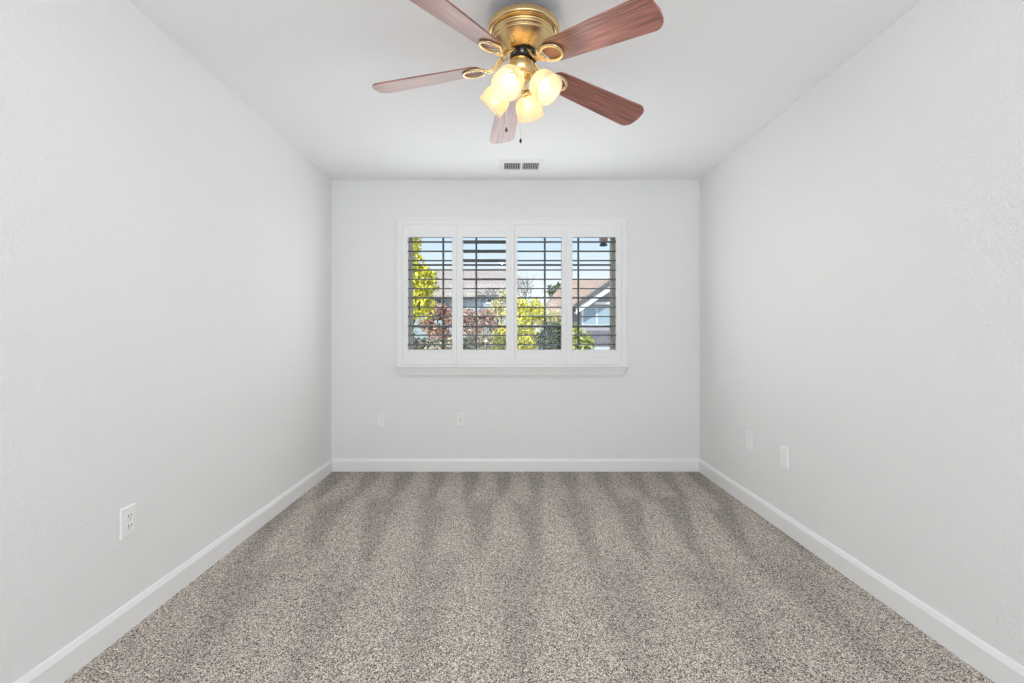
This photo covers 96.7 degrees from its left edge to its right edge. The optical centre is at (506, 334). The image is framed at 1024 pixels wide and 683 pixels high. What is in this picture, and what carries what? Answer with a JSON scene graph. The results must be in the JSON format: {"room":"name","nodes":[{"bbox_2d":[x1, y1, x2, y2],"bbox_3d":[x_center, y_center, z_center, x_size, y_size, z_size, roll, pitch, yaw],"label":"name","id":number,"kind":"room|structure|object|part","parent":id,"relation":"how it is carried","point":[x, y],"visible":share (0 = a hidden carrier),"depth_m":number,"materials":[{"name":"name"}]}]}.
{"room":"empty bedroom","nodes":[
{"label":"empty bedroom","id":0,"kind":"room"},
{"bbox_2d":[0,0,330,682],"bbox_3d":[-1.551,-0.080,0.615,0.170,2.434,6.370,0,0,0],"label":"wall","id":1,"kind":"structure","parent":0,"point":[165,251],"depth_m":1.79,"materials":[{"name":"white paint"}]},
{"bbox_2d":[120,503,135,539],"bbox_3d":[-1.461,0.719,1.758,0.010,0.116,0.071,0,0,0],"label":"wall outlet","id":2,"kind":"object","parent":1,"relation":"attached to","point":[127,514],"visible":1,"depth_m":1.75,"materials":[{"name":"white plastic"}]},
{"bbox_2d":[126,521,133,530],"bbox_3d":[-1.458,0.739,1.758,0.004,0.027,0.033,0,0,0],"label":"receptacle","id":3,"kind":"object","parent":2,"relation":"attached to","point":[129,524],"depth_m":1.76,"materials":[{"name":"grey plastic"}]},
{"bbox_2d":[126,511,133,520],"bbox_3d":[-1.458,0.700,1.758,0.004,0.027,0.033,0,0,0],"label":"receptacle","id":4,"kind":"object","parent":2,"relation":"attached to","point":[129,514],"depth_m":1.76,"materials":[{"name":"grey plastic"}]},
{"bbox_2d":[14,459,332,682],"bbox_3d":[-1.459,1.085,0.700,0.014,0.104,6.200,0,0,0],"label":"baseboard","id":5,"kind":"structure","parent":1,"relation":"attached to","point":[70,659],"depth_m":1.87,"materials":[{"name":"white paint"}]},
{"bbox_2d":[331,180,699,459],"bbox_3d":[0.071,-0.080,3.885,3.414,2.434,0.170,0,0,0],"label":"wall","id":6,"kind":"structure","parent":0,"point":[651,410],"depth_m":3.80,"materials":[{"name":"white paint"}]},
{"bbox_2d":[457,412,464,425],"bbox_3d":[-0.384,0.704,3.791,0.071,0.116,0.018,0,0,0],"label":"cable jack","id":7,"kind":"object","parent":6,"relation":"attached to","point":[460,415],"visible":1,"depth_m":3.79,"materials":[{"name":"white plastic"}]},
{"bbox_2d":[396,218,627,365],"bbox_3d":[0.041,-0.357,3.782,1.925,1.233,0.036,0,0,0],"label":"frame","id":8,"kind":"object","parent":6,"relation":"in","point":[399,221],"depth_m":3.78,"materials":[{"name":"white paint"}]},
{"bbox_2d":[403,222,456,363],"bbox_3d":[-0.642,-0.347,3.782,0.446,1.174,0.085,0,0,0],"label":"shutter panel","id":9,"kind":"object","parent":8,"relation":"attached to","point":[409,230],"visible":1,"depth_m":3.77,"materials":[{"name":"white paint"}]},
{"bbox_2d":[457,222,513,363],"bbox_3d":[-0.179,-0.347,3.782,0.478,1.174,0.085,0,0,0],"label":"shutter panel","id":10,"kind":"object","parent":8,"relation":"attached to","point":[506,231],"visible":1,"depth_m":3.77,"materials":[{"name":"white paint"}]},
{"bbox_2d":[514,222,565,363],"bbox_3d":[0.275,-0.347,3.782,0.428,1.174,0.085,0,0,0],"label":"shutter panel","id":11,"kind":"object","parent":8,"relation":"attached to","point":[520,230],"visible":1,"depth_m":3.77,"materials":[{"name":"white paint"}]},
{"bbox_2d":[566,222,620,363],"bbox_3d":[0.718,-0.347,3.782,0.457,1.174,0.085,0,0,0],"label":"shutter panel","id":12,"kind":"object","parent":8,"relation":"attached to","point":[572,230],"visible":1,"depth_m":3.77,"materials":[{"name":"white paint"}]},
{"bbox_2d":[409,238,614,349],"bbox_3d":[0.040,-0.349,3.925,1.796,1.153,0.070,0,0,0],"label":"window","id":13,"kind":"structure","parent":6,"relation":"in","point":[612,245],"depth_m":3.92,"materials":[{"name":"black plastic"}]},
{"bbox_2d":[396,366,628,374],"bbox_3d":[0.042,0.296,3.772,1.920,0.079,0.055,0,0,0],"label":"window sill","id":14,"kind":"structure","parent":6,"relation":"attached to","point":[404,370],"depth_m":3.76,"materials":[{"name":"white paint"}]},
{"bbox_2d":[332,459,698,471],"bbox_3d":[0.071,1.085,3.793,3.046,0.104,0.014,0,0,0],"label":"baseboard","id":15,"kind":"structure","parent":6,"relation":"attached to","point":[338,465],"depth_m":3.79,"materials":[{"name":"white paint"}]},
{"bbox_2d":[129,0,921,179],"bbox_3d":[0.071,-1.397,0.700,3.414,0.200,6.540,0,0,0],"label":"ceiling","id":16,"kind":"structure","parent":0,"point":[716,73],"depth_m":2.27,"materials":[{"name":"white paint"}]},
{"bbox_2d":[372,0,663,143],"bbox_3d":[0.023,-1.040,1.908,1.202,0.514,1.162,0,0,0],"label":"ceiling fan","id":17,"kind":"object","parent":16,"relation":"hanging from","point":[522,34],"visible":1,"depth_m":1.78,"materials":[{"name":"brown wood"}]},
{"bbox_3d":[-0.340,-1.087,1.940,0.482,0.006,0.138,-4,14,12],"label":"blade","id":18,"kind":"part","parent":17,"relation":"part of","materials":[{"name":"brown wood"}]},
{"bbox_3d":[-0.178,-1.072,1.542,0.138,0.006,0.482,20,17,32],"label":"blade","id":19,"kind":"part","parent":17,"relation":"part of","materials":[{"name":"brown wood"}]},
{"bbox_3d":[-0.054,-0.974,1.906,0.128,0.127,0.126,0,0,0],"label":"lamp shade","id":20,"kind":"part","parent":17,"relation":"part of","materials":[{"name":"white glass"}]},
{"bbox_3d":[-0.003,-1.073,2.251,0.138,0.006,0.482,-11,-4,-8],"label":"blade","id":21,"kind":"part","parent":17,"relation":"part of","materials":[{"name":"brown wood"}]},
{"bbox_3d":[0.014,-0.932,1.813,0.037,0.245,0.009,0,0,-17],"label":"pull chain","id":22,"kind":"part","parent":17,"relation":"part of","materials":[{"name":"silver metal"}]},
{"bbox_3d":[0.003,-0.974,1.752,0.127,0.127,0.128,0,0,0],"label":"lamp shade","id":23,"kind":"part","parent":17,"relation":"part of","materials":[{"name":"white glass"}]},
{"bbox_3d":[0.012,-0.994,1.771,0.046,0.062,0.059,0,0,0],"label":"light bulb","id":24,"kind":"part","parent":17,"relation":"part of","materials":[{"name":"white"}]},
{"bbox_3d":[0.056,-0.915,1.856,0.004,0.259,0.003,0,0,0],"label":"pull chain","id":25,"kind":"part","parent":17,"relation":"part of","materials":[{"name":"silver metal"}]},
{"bbox_2d":[491,14,554,33],"bbox_3d":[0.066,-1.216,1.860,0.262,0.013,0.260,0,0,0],"label":"housing","id":26,"kind":"object","parent":17,"relation":"attached to","point":[499,21],"depth_m":1.75,"materials":[{"name":"metal"}]},
{"bbox_3d":[0.082,-1.033,1.915,0.047,0.066,0.069,0,0,0],"label":"lamp arm","id":27,"kind":"part","parent":17,"relation":"part of","materials":[{"name":"gold metal"}]},
{"bbox_3d":[0.100,-0.974,1.974,0.125,0.127,0.127,0,0,0],"label":"lamp shade","id":28,"kind":"part","parent":17,"relation":"part of","materials":[{"name":"white glass"}]},
{"bbox_3d":[0.104,-1.033,1.824,0.070,0.066,0.047,0,0,43],"label":"lamp arm","id":29,"kind":"part","parent":17,"relation":"part of","materials":[{"name":"gold metal"}]},
{"bbox_3d":[0.134,-0.994,1.795,0.059,0.062,0.045,0,0,15],"label":"light bulb","id":30,"kind":"part","parent":17,"relation":"part of","materials":[{"name":"white glass"}]},
{"bbox_3d":[0.153,-0.974,1.787,0.120,0.127,0.127,0,0,-44],"label":"lamp shade","id":31,"kind":"part","parent":17,"relation":"part of","materials":[{"name":"white glass"}]},
{"bbox_3d":[0.396,-1.049,2.026,0.482,0.007,0.138,10,-16,-24],"label":"blade","id":32,"kind":"part","parent":17,"relation":"part of","materials":[{"name":"brown wood"}]},
{"bbox_3d":[0.310,-1.047,1.581,0.482,0.007,0.138,14,-6,46],"label":"blade","id":33,"kind":"part","parent":17,"relation":"part of","materials":[{"name":"brown wood"}]},
{"bbox_2d":[499,160,543,170],"bbox_3d":[0.110,-1.292,3.475,0.334,0.010,0.210,0,0,0],"label":"ceiling vent","id":34,"kind":"object","parent":16,"relation":"in","point":[505,165],"visible":1,"depth_m":3.46,"materials":[{"name":"white metal"}]},
{"bbox_2d":[63,472,993,682],"bbox_3d":[0.071,1.197,0.700,3.414,0.120,6.540,0,0,0],"label":"floor","id":35,"kind":"structure","parent":0,"point":[365,577],"depth_m":1.96,"materials":[{"name":"carpet"}]},
{"bbox_2d":[700,0,1023,666],"bbox_3d":[1.693,-0.080,0.615,0.170,2.434,6.370,0,0,0],"label":"wall","id":36,"kind":"structure","parent":0,"point":[862,252],"depth_m":1.88,"materials":[{"name":"white paint"}]},
{"bbox_2d":[746,431,752,450],"bbox_3d":[1.604,0.700,3.015,0.008,0.116,0.071,0,0,0],"label":"blank plate","id":37,"kind":"object","parent":36,"relation":"attached to","point":[749,436],"visible":1,"depth_m":3.00,"materials":[{"name":"white plastic"}]},
{"bbox_2d":[780,446,788,468],"bbox_3d":[1.603,0.707,2.634,0.010,0.116,0.071,0,0,0],"label":"outlet","id":38,"kind":"object","parent":36,"relation":"attached to","point":[784,452],"visible":1,"depth_m":2.62,"materials":[{"name":"white plastic"}]},
{"bbox_2d":[698,459,1023,682],"bbox_3d":[1.601,1.085,0.700,0.014,0.104,6.200,0,0,0],"label":"baseboard","id":39,"kind":"structure","parent":36,"relation":"attached to","point":[993,664],"depth_m":1.89,"materials":[{"name":"white paint"}]},
{"label":"outside","id":40,"kind":"structure","parent":0,"visible":0},
{"bbox_2d":[477,348,609,349],"bbox_3d":[0.000,1.012,36.985,80.000,0.750,66.030,0,0,0],"label":"ground","id":41,"kind":"structure","parent":40,"point":[478,348],"depth_m":19.99,"materials":[{"name":"beige soil"}]},
{"bbox_2d":[413,238,438,324],"bbox_3d":[-1.750,-0.639,8.498,0.977,3.968,0.658,0,0,0],"label":"tree","id":42,"kind":"object","parent":41,"relation":"on","point":[416,274],"visible":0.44,"depth_m":8.41,"materials":[{"name":"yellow plant"}]},
{"bbox_3d":[-1.891,-0.532,8.535,0.701,3.755,0.195,0,0,-7],"label":"stem","id":43,"kind":"part","parent":42,"relation":"part of","materials":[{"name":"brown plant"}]},
{"bbox_2d":[413,328,451,349],"bbox_3d":[-1.572,0.541,8.991,1.296,1.535,0.554,0,0,-5],"label":"shrub","id":44,"kind":"object","parent":41,"relation":"on","point":[433,340],"visible":0.4,"depth_m":8.91,"materials":[{"name":"green plant"}]},
{"bbox_2d":[417,301,451,339],"bbox_3d":[-1.576,0.195,10.495,0.996,1.984,0.669,0,0,0],"label":"shrub","id":45,"kind":"object","parent":41,"relation":"on","point":[438,311],"visible":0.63,"depth_m":10.39,"materials":[{"name":"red plant"}]},
{"bbox_2d":[413,271,505,345],"bbox_3d":[-4.481,-1.737,29.375,9.837,5.148,8.150,0,0,0],"label":"house","id":46,"kind":"structure","parent":41,"relation":"on","point":[447,274],"depth_m":26.00,"materials":[{"name":"grey"}]},
{"bbox_3d":[-2.143,-0.710,25.975,1.314,2.694,0.070,0,0,0],"label":"garage door","id":47,"kind":"part","parent":46,"relation":"part of","materials":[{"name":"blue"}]},
{"bbox_2d":[463,330,492,349],"bbox_3d":[-0.702,0.560,9.932,0.821,1.358,0.548,0,0,0],"label":"shrub","id":48,"kind":"object","parent":41,"relation":"on","point":[481,339],"visible":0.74,"depth_m":9.81,"materials":[{"name":"green plant"}]},
{"bbox_2d":[463,308,499,348],"bbox_3d":[-0.748,0.164,11.920,1.131,1.793,0.731,0,0,0],"label":"shrub","id":49,"kind":"object","parent":41,"relation":"on","point":[466,312],"visible":0.64,"depth_m":11.79,"materials":[{"name":"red plant"}]},
{"bbox_2d":[473,289,505,322],"bbox_3d":[-0.202,-0.874,22.948,2.998,3.128,2.349,0,0,0],"label":"bare tree","id":50,"kind":"object","parent":41,"relation":"on","point":[488,290],"visible":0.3,"depth_m":22.76,"materials":[{"name":"grey plant"}]},
{"bbox_2d":[488,289,505,349],"bbox_3d":[-0.422,-0.540,17.013,1.044,2.470,0.785,0,0,0],"label":"tree","id":51,"kind":"object","parent":41,"relation":"on","point":[498,311],"visible":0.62,"depth_m":16.90,"materials":[{"name":"green plant"}]},
{"bbox_2d":[490,296,543,349],"bbox_3d":[0.272,-0.096,13.012,1.684,2.139,1.069,0,0,0],"label":"bush","id":52,"kind":"object","parent":41,"relation":"on","point":[520,311],"visible":0.56,"depth_m":12.83,"materials":[{"name":"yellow plant"}]},
{"bbox_2d":[517,275,535,303],"bbox_3d":[1.021,-2.439,40.014,3.090,6.261,5.671,0,0,0],"label":"bare tree","id":53,"kind":"object","parent":41,"relation":"on","point":[518,281],"visible":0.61,"depth_m":38.85,"materials":[{"name":"grey plant"}]},
{"bbox_2d":[534,319,560,349],"bbox_3d":[1.203,0.319,12.005,1.022,1.463,0.662,0,0,0],"label":"bush","id":54,"kind":"object","parent":41,"relation":"on","point":[540,339],"visible":0.52,"depth_m":11.88,"materials":[{"name":"green plant"}]},
{"bbox_2d":[537,309,560,349],"bbox_3d":[1.322,-0.020,13.984,0.971,1.781,0.778,0,0,0],"label":"bush","id":55,"kind":"object","parent":41,"relation":"on","point":[557,319],"visible":0.42,"depth_m":13.84,"materials":[{"name":"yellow plant"}]},
{"bbox_2d":[546,281,560,296],"bbox_3d":[4.284,-2.092,40.974,1.537,5.540,1.260,0,0,-15],"label":"evergreen tree","id":56,"kind":"object","parent":41,"relation":"on","point":[550,292],"visible":0.34,"depth_m":40.81,"materials":[{"name":"green plant"}]},
{"bbox_2d":[542,278,609,346],"bbox_3d":[10.109,-1.585,29.870,15.782,4.845,13.260,0,0,0],"label":"gabled house","id":57,"kind":"structure","parent":41,"relation":"on","point":[582,283],"depth_m":23.98,"materials":[{"name":"beige"}]},
{"bbox_2d":[594,302,609,304],"bbox_3d":[5.222,-1.667,23.875,1.266,0.127,0.250,0,0,0],"label":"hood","id":58,"kind":"object","parent":57,"relation":"attached to","point":[595,303],"depth_m":23.75,"materials":[{"name":"white"}]},
{"bbox_2d":[572,322,595,349],"bbox_3d":[1.733,0.375,10.994,0.865,1.543,0.657,0,0,0],"label":"bush","id":59,"kind":"object","parent":41,"relation":"on","point":[582,339],"visible":0.44,"depth_m":10.87,"materials":[{"name":"green plant"}]},
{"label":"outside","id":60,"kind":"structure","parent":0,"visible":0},
{"bbox_3d":[0.071,-1.523,4.510,4.674,0.120,1.080,0,0,0],"label":"eave","id":61,"kind":"object","parent":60,"visible":0},
{"bbox_2d":[599,238,607,246],"bbox_3d":[1.039,-1.211,4.900,0.090,0.514,0.090,0,0,0],"label":"outdoor light","id":62,"kind":"object","parent":61,"relation":"hanging from","point":[600,239],"visible":0.46,"depth_m":4.87,"materials":[{"name":"brown metal"}]},
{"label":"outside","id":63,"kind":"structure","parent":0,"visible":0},
{"bbox_2d":[534,347,609,348],"bbox_3d":[5.500,0.672,21.800,9.000,0.130,3.600,0,0,0],"label":"driveway","id":64,"kind":"structure","parent":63,"point":[595,347],"depth_m":20.46,"materials":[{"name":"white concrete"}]}
]}

